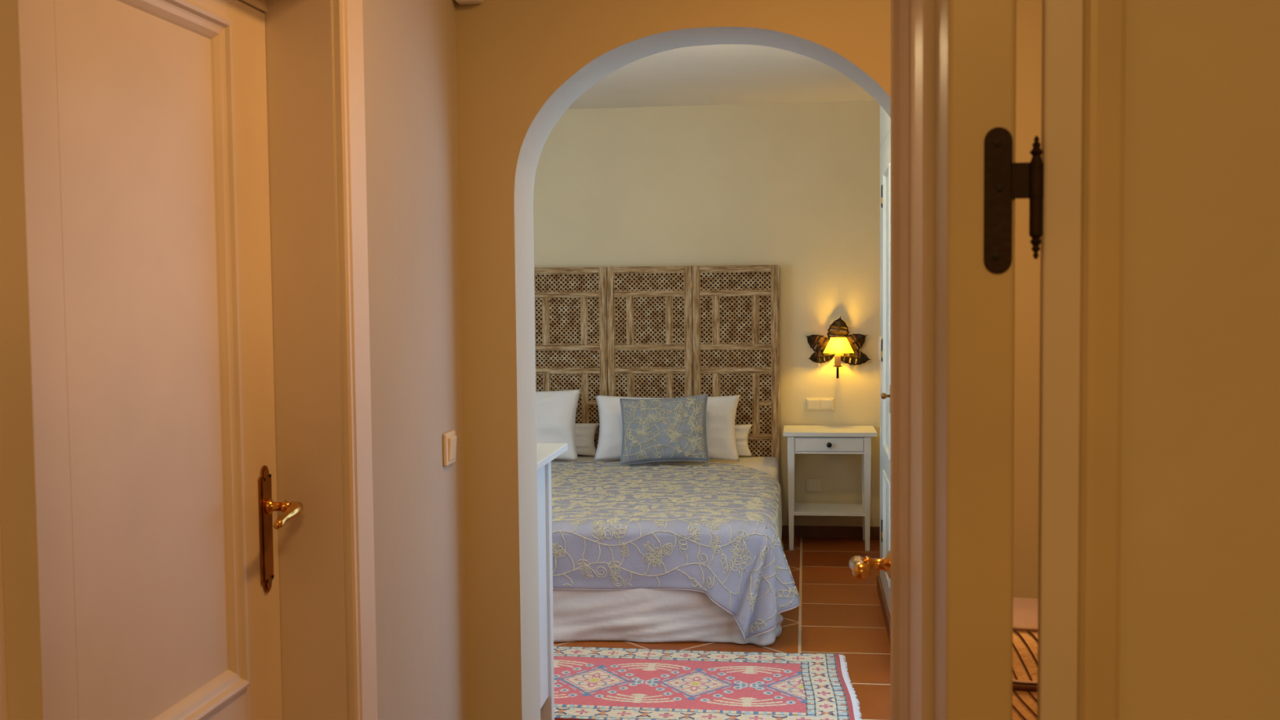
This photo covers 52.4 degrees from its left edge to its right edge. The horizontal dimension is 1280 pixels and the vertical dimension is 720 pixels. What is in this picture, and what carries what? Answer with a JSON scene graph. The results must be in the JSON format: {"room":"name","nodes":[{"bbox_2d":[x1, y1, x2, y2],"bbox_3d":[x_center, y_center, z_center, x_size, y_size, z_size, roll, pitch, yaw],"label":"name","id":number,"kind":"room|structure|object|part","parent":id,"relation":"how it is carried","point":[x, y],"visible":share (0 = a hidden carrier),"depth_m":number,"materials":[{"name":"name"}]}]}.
{"room":"traditional dwelling","nodes":[
{"label":"traditional dwelling","id":0,"kind":"room"},
{"bbox_2d":[331,0,467,719],"bbox_3d":[-0.882,0.178,0.672,0.200,2.588,5.290,0,3,7],"label":"wall","id":1,"kind":"structure","parent":0,"point":[410,46],"depth_m":2.88,"materials":[{"name":"paint"}]},
{"bbox_2d":[0,0,377,719],"bbox_3d":[-0.703,0.314,1.945,0.233,2.175,1.241,0,3,7],"label":"door","id":2,"kind":"structure","parent":1,"relation":"in","point":[171,541],"depth_m":2.10,"materials":[{"name":"beige paint"}]},
{"bbox_3d":[-0.769,0.014,1.949,0.016,1.175,0.665,0,3,7],"label":"panel","id":3,"kind":"part","parent":2,"relation":"part of","materials":[{"name":"beige paint"}]},
{"bbox_3d":[-0.749,0.014,1.946,0.024,1.173,0.673,0,3,7],"label":"panel moulding","id":4,"kind":"part","parent":2,"relation":"part of","materials":[{"name":"beige paint"}]},
{"bbox_3d":[-0.686,0.311,2.390,0.006,0.236,0.052,0,3,7],"label":"handle plate","id":5,"kind":"part","parent":2,"relation":"part of","materials":[{"name":"gold metal"}]},
{"bbox_3d":[-0.654,0.276,2.338,0.073,0.036,0.120,0,3,7],"label":"lever","id":6,"kind":"part","parent":2,"relation":"part of","materials":[{"name":"gold metal"}]},
{"bbox_3d":[-0.719,0.359,1.950,0.199,2.085,1.051,0,3,7],"label":"frame","id":7,"kind":"part","parent":2,"relation":"part of","materials":[{"name":"beige paint"}]},
{"bbox_2d":[443,430,457,466],"bbox_3d":[-0.457,0.213,3.144,0.017,0.080,0.084,0,3,7],"label":"light switch","id":8,"kind":"object","parent":1,"relation":"attached to","point":[450,437],"visible":1,"depth_m":3.12,"materials":[{"name":"beige plastic"}]},
{"bbox_2d":[533,100,879,526],"bbox_3d":[-0.299,-0.225,7.951,3.800,2.588,0.100,0,3,7],"label":"wall","id":9,"kind":"structure","parent":0,"point":[795,187],"depth_m":7.75,"materials":[{"name":"beige paint"}]},
{"bbox_2d":[805,478,820,492],"bbox_3d":[1.037,0.750,7.779,0.088,0.080,0.012,0,3,7],"label":"wall socket","id":10,"kind":"object","parent":9,"relation":"attached to","point":[812,485],"visible":1,"depth_m":7.78,"materials":[{"name":"beige plastic"}]},
{"bbox_2d":[805,398,834,410],"bbox_3d":[1.074,0.264,7.747,0.168,0.074,0.013,0,3,7],"label":"double switch","id":11,"kind":"object","parent":9,"relation":"attached to","point":[811,404],"visible":1,"depth_m":7.74,"materials":[{"name":"beige plastic"}]},
{"bbox_2d":[782,525,879,538],"bbox_3d":[-0.293,1.034,7.963,3.800,0.072,0.014,0,3,7],"label":"baseboard","id":12,"kind":"structure","parent":9,"relation":"attached to","point":[800,531],"depth_m":7.77,"materials":[{"name":"ceramic"}]},
{"bbox_2d":[805,315,871,378],"bbox_3d":[1.167,-0.075,7.647,0.390,0.368,0.149,0,3,7],"label":"wall sconce","id":13,"kind":"object","parent":9,"relation":"attached to","point":[838,347],"visible":1,"depth_m":7.68,"materials":[{"name":"brown metal"}]},
{"bbox_3d":[1.167,0.053,7.683,0.035,0.108,0.092,0,3,7],"label":"arm","id":14,"kind":"part","parent":13,"relation":"part of","materials":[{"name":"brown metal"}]},
{"bbox_3d":[1.166,-0.134,7.633,0.089,0.004,0.075,0,3,7],"label":"shade trim","id":15,"kind":"part","parent":13,"relation":"part of","materials":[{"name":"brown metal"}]},
{"bbox_3d":[1.167,-0.087,7.636,0.179,0.094,0.122,0,3,7],"label":"lamp shade","id":16,"kind":"part","parent":13,"relation":"part of","materials":[{"name":"yellow fabric"}]},
{"bbox_3d":[1.167,-0.040,7.638,0.183,0.004,0.127,0,3,7],"label":"shade trim","id":17,"kind":"part","parent":13,"relation":"part of","materials":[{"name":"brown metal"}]},
{"bbox_2d":[567,44,875,109],"bbox_3d":[-0.340,-1.295,2.899,5.200,0.100,10.000,0,3,7],"label":"ceiling","id":18,"kind":"structure","parent":0,"point":[718,74],"depth_m":6.85,"materials":[{"name":"paint"}]},
{"bbox_2d":[553,537,890,719],"bbox_3d":[-0.314,1.389,3.045,5.200,0.100,10.000,0,3,7],"label":"floor","id":19,"kind":"structure","parent":0,"point":[837,612],"depth_m":5.77,"materials":[{"name":"tile"}]},
{"bbox_2d":[536,443,568,719],"bbox_3d":[-1.083,0.791,4.190,1.627,0.985,0.620,0,3,7],"label":"dresser","id":20,"kind":"object","parent":19,"relation":"on","point":[546,452],"visible":0.03,"depth_m":4.30,"materials":[{"name":"white paint"}]},
{"bbox_3d":[-0.318,0.786,4.353,0.045,0.962,0.045,0,3,7],"label":"leg","id":21,"kind":"part","parent":20,"relation":"part of","materials":[{"name":"white paint"}]},
{"bbox_2d":[552,527,783,645],"bbox_3d":[-0.316,0.896,6.675,2.122,0.488,2.357,0,3,7],"label":"bed","id":22,"kind":"object","parent":19,"relation":"on","point":[636,615],"visible":0.22,"depth_m":5.51,"materials":[{"name":"white fabric"}]},
{"bbox_2d":[533,264,779,482],"bbox_3d":[-0.192,0.237,7.847,2.054,1.594,0.044,0,3,7],"label":"headboard","id":23,"kind":"object","parent":22,"relation":"attached to","point":[619,331],"visible":0.43,"depth_m":7.78,"materials":[{"name":"brown wood"}]},
{"bbox_3d":[-0.457,-0.540,7.837,0.426,0.035,0.025,0,3,7],"label":"rail","id":24,"kind":"part","parent":23,"relation":"part of","materials":[{"name":"brown wood"}]},
{"bbox_3d":[-0.455,-0.394,7.845,0.426,0.027,0.025,0,3,7],"label":"rail","id":25,"kind":"part","parent":23,"relation":"part of","materials":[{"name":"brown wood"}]},
{"bbox_3d":[-0.451,0.066,7.870,0.426,0.028,0.025,0,3,7],"label":"rail","id":26,"kind":"part","parent":23,"relation":"part of","materials":[{"name":"brown wood"}]},
{"bbox_3d":[-0.452,-0.075,7.862,0.426,0.028,0.025,0,3,7],"label":"rail","id":27,"kind":"part","parent":23,"relation":"part of","materials":[{"name":"brown wood"}]},
{"bbox_3d":[-0.276,0.259,7.859,0.077,0.019,0.024,0,3,7],"label":"rail","id":28,"kind":"part","parent":23,"relation":"part of","materials":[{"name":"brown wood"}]},
{"bbox_3d":[-0.447,0.238,7.878,0.511,1.594,0.030,0,3,7],"label":"screen panel","id":29,"kind":"part","parent":23,"relation":"part of","materials":[{"name":"brown wood"}]},
{"bbox_3d":[0.054,-0.542,7.772,0.426,0.035,0.025,0,3,7],"label":"rail","id":30,"kind":"part","parent":23,"relation":"part of","materials":[{"name":"brown wood"}]},
{"bbox_3d":[0.055,-0.395,7.780,0.426,0.027,0.025,0,3,7],"label":"rail","id":31,"kind":"part","parent":23,"relation":"part of","materials":[{"name":"brown wood"}]},
{"bbox_3d":[0.063,0.237,7.813,0.511,1.594,0.030,0,3,7],"label":"screen panel","id":32,"kind":"part","parent":23,"relation":"part of","materials":[{"name":"brown wood"}]},
{"bbox_3d":[0.060,0.065,7.805,0.426,0.028,0.025,0,3,7],"label":"rail","id":33,"kind":"part","parent":23,"relation":"part of","materials":[{"name":"brown wood"}]},
{"bbox_3d":[0.059,-0.077,7.797,0.426,0.028,0.025,0,3,7],"label":"rail","id":34,"kind":"part","parent":23,"relation":"part of","materials":[{"name":"brown wood"}]},
{"bbox_3d":[0.570,0.063,7.740,0.426,0.028,0.025,0,3,7],"label":"rail","id":35,"kind":"part","parent":23,"relation":"part of","materials":[{"name":"brown wood"}]},
{"bbox_3d":[0.569,-0.078,7.732,0.426,0.028,0.025,0,3,7],"label":"rail","id":36,"kind":"part","parent":23,"relation":"part of","materials":[{"name":"brown wood"}]},
{"bbox_3d":[0.566,-0.397,7.715,0.426,0.027,0.025,0,3,7],"label":"rail","id":37,"kind":"part","parent":23,"relation":"part of","materials":[{"name":"brown wood"}]},
{"bbox_3d":[0.564,-0.543,7.707,0.426,0.035,0.025,0,3,7],"label":"rail","id":38,"kind":"part","parent":23,"relation":"part of","materials":[{"name":"brown wood"}]},
{"bbox_3d":[0.574,0.235,7.748,0.511,1.594,0.030,0,3,7],"label":"screen panel","id":39,"kind":"part","parent":23,"relation":"part of","materials":[{"name":"brown wood"}]},
{"bbox_3d":[0.574,0.456,7.761,0.426,0.025,0.025,0,3,7],"label":"rail","id":40,"kind":"part","parent":23,"relation":"part of","materials":[{"name":"brown wood"}]},
{"bbox_3d":[0.745,0.256,7.729,0.077,0.019,0.024,0,3,7],"label":"rail","id":41,"kind":"part","parent":23,"relation":"part of","materials":[{"name":"brown wood"}]},
{"bbox_2d":[551,455,778,481],"bbox_3d":[-0.336,0.764,6.751,2.063,0.251,2.205,0,3,7],"label":"sheet","id":42,"kind":"object","parent":22,"relation":"on","point":[770,465],"visible":0.09,"depth_m":7.54,"materials":[{"name":"white fabric"}]},
{"bbox_2d":[535,389,581,460],"bbox_3d":[-0.765,0.378,7.657,0.842,0.409,0.190,0,3,12],"label":"pillow","id":43,"kind":"object","parent":42,"relation":"on","point":[556,411],"visible":0.22,"depth_m":7.56,"materials":[{"name":"white fabric"}]},
{"bbox_2d":[574,422,599,456],"bbox_3d":[-0.630,0.466,7.835,0.786,0.227,0.101,0,3,7],"label":"pillow","id":44,"kind":"object","parent":42,"relation":"on","point":[584,433],"visible":0.27,"depth_m":7.78,"materials":[{"name":"white fabric"}]},
{"bbox_2d":[593,395,740,461],"bbox_3d":[0.154,0.393,7.534,0.850,0.375,0.190,0,3,7],"label":"pillow","id":45,"kind":"object","parent":42,"relation":"on","point":[721,411],"visible":0.47,"depth_m":7.49,"materials":[{"name":"white fabric"}]},
{"bbox_2d":[551,461,799,642],"bbox_3d":[-0.310,0.882,6.478,2.203,0.500,2.013,0,3,7],"label":"bedspread","id":46,"kind":"object","parent":42,"relation":"on","point":[700,526],"visible":0.55,"depth_m":5.49,"materials":[{"name":"blue fabric"}]},
{"bbox_2d":[619,393,709,466],"bbox_3d":[0.135,0.391,7.291,0.529,0.396,0.224,0,3,7],"label":"cushion","id":47,"kind":"object","parent":46,"relation":"on","point":[674,428],"visible":1,"depth_m":7.23,"materials":[{"name":"blue fabric"}]},
{"bbox_2d":[734,424,752,456],"bbox_3d":[0.279,0.476,7.721,0.780,0.190,0.103,0,3,7],"label":"pillow","id":48,"kind":"object","parent":42,"relation":"on","point":[741,431],"visible":0.16,"depth_m":7.66,"materials":[{"name":"white fabric"}]},
{"bbox_2d":[553,646,862,719],"bbox_3d":[-0.397,1.228,4.990,2.457,0.011,0.922,0,3,7],"label":"rug","id":49,"kind":"object","parent":19,"relation":"on","point":[591,683],"visible":0.49,"depth_m":4.88,"materials":[{"name":"fabric"}]},
{"bbox_2d":[782,425,876,551],"bbox_3d":[1.100,0.739,7.555,0.526,0.678,0.389,0,3,7],"label":"nightstand","id":50,"kind":"object","parent":19,"relation":"on","point":[802,439],"visible":1,"depth_m":7.40,"materials":[{"name":"white paint"}]},
{"bbox_3d":[0.865,0.759,7.436,0.040,0.655,0.040,0,3,7],"label":"leg","id":51,"kind":"part","parent":50,"relation":"part of","materials":[{"name":"white paint"}]},
{"bbox_3d":[0.904,0.742,7.743,0.040,0.655,0.040,0,3,7],"label":"leg","id":52,"kind":"part","parent":50,"relation":"part of","materials":[{"name":"white paint"}]},
{"bbox_3d":[1.071,0.480,7.363,0.030,0.030,0.030,0,3,7],"label":"knob","id":53,"kind":"part","parent":50,"relation":"part of","materials":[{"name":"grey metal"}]},
{"bbox_2d":[794,502,864,515],"bbox_3d":[1.099,0.870,7.571,0.440,0.018,0.330,0,3,7],"label":"shelf","id":54,"kind":"object","parent":50,"relation":"attached to","point":[800,508],"depth_m":7.51,"materials":[{"name":"white paint"}]},
{"bbox_3d":[1.088,0.474,7.495,0.385,0.077,0.236,0,3,7],"label":"drawer","id":55,"kind":"part","parent":50,"relation":"part of","materials":[{"name":"white paint"}]},
{"bbox_3d":[1.330,0.741,7.689,0.040,0.655,0.040,0,3,7],"label":"leg","id":56,"kind":"part","parent":50,"relation":"part of","materials":[{"name":"white paint"}]},
{"bbox_3d":[1.291,0.758,7.381,0.040,0.655,0.040,0,3,7],"label":"leg","id":57,"kind":"part","parent":50,"relation":"part of","materials":[{"name":"white paint"}]},
{"bbox_2d":[876,105,890,644],"bbox_3d":[1.181,-0.113,5.654,0.284,2.586,1.470,0,3,7],"label":"door","id":58,"kind":"structure","parent":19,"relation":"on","point":[883,581],"depth_m":5.91,"materials":[{"name":"beige paint"}]},
{"bbox_2d":[878,336,882,360],"bbox_3d":[1.146,-0.055,6.202,0.017,0.110,0.080,0,3,7],"label":"wall switch","id":59,"kind":"object","parent":58,"relation":"attached to","point":[880,338],"visible":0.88,"depth_m":6.17,"materials":[{"name":"beige plastic"}]},
{"bbox_3d":[1.039,0.153,5.505,0.038,0.027,0.028,0,3,7],"label":"knob","id":60,"kind":"part","parent":58,"relation":"part of","materials":[{"name":"gold metal"}]},
{"bbox_3d":[1.101,0.076,5.735,0.022,1.990,0.620,0,3,7],"label":"door","id":61,"kind":"part","parent":58,"relation":"part of","materials":[{"name":"paint"}]},
{"bbox_3d":[1.091,0.061,5.736,0.015,1.810,0.440,0,3,7],"label":"panel moulding","id":62,"kind":"part","parent":58,"relation":"part of","materials":[{"name":"paint"}]},
{"bbox_2d":[1012,597,1038,719],"bbox_3d":[0.808,0.935,2.741,0.308,0.818,0.308,-3,4,-43],"label":"laundry hamper","id":63,"kind":"object","parent":19,"relation":"on","point":[1024,664],"visible":0.15,"depth_m":2.60,"materials":[{"name":"wicker"}]},
{"bbox_3d":[0.803,0.530,2.719,0.256,0.007,0.256,0,3,7],"label":"lid","id":64,"kind":"part","parent":63,"relation":"part of","materials":[{"name":"fabric"}]},
{"bbox_2d":[455,0,1042,719],"bbox_3d":[-0.276,0.025,3.373,5.000,2.588,0.230,0,3,7],"label":"wall","id":65,"kind":"structure","parent":0,"point":[521,64],"depth_m":3.24,"materials":[{"name":"paint"}]},
{"bbox_2d":[454,0,484,4],"bbox_3d":[-0.421,-0.925,3.198,0.070,0.093,0.049,0,3,7],"label":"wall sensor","id":66,"kind":"object","parent":65,"relation":"attached to","point":[460,2],"visible":1,"depth_m":3.19,"materials":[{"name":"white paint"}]},
{"bbox_2d":[1119,0,1279,719],"bbox_3d":[1.161,0.131,1.175,1.595,2.588,0.115,0,3,7],"label":"wall","id":67,"kind":"structure","parent":0,"point":[1200,593],"depth_m":1.19,"materials":[{"name":"paint"}]},
{"bbox_2d":[848,0,1126,719],"bbox_3d":[0.390,0.309,1.611,0.183,2.200,0.810,0,3,2],"label":"door","id":68,"kind":"structure","parent":67,"relation":"in","point":[957,180],"depth_m":1.22,"materials":[{"name":"beige paint"}]},
{"bbox_3d":[0.344,0.309,1.920,0.068,0.048,0.123,0,3,7],"label":"lever","id":69,"kind":"part","parent":68,"relation":"part of","materials":[{"name":"gold metal"}]},
{"bbox_3d":[0.340,0.019,1.611,0.024,1.168,0.533,0,3,7],"label":"panel moulding","id":70,"kind":"part","parent":68,"relation":"part of","materials":[{"name":"beige paint"}]},
{"bbox_3d":[0.369,0.019,1.607,0.036,1.170,0.535,0,3,7],"label":"panel","id":71,"kind":"part","parent":68,"relation":"part of","materials":[{"name":"beige paint"}]},
{"bbox_3d":[0.419,0.366,1.282,0.095,2.120,0.115,0,3,7],"label":"frame","id":72,"kind":"part","parent":68,"relation":"part of","materials":[{"name":"beige paint"}]},
{"bbox_3d":[0.428,0.330,1.213,0.036,2.200,0.016,0,3,7],"label":"architrave","id":73,"kind":"part","parent":68,"relation":"part of","materials":[{"name":"beige paint"}]}
]}

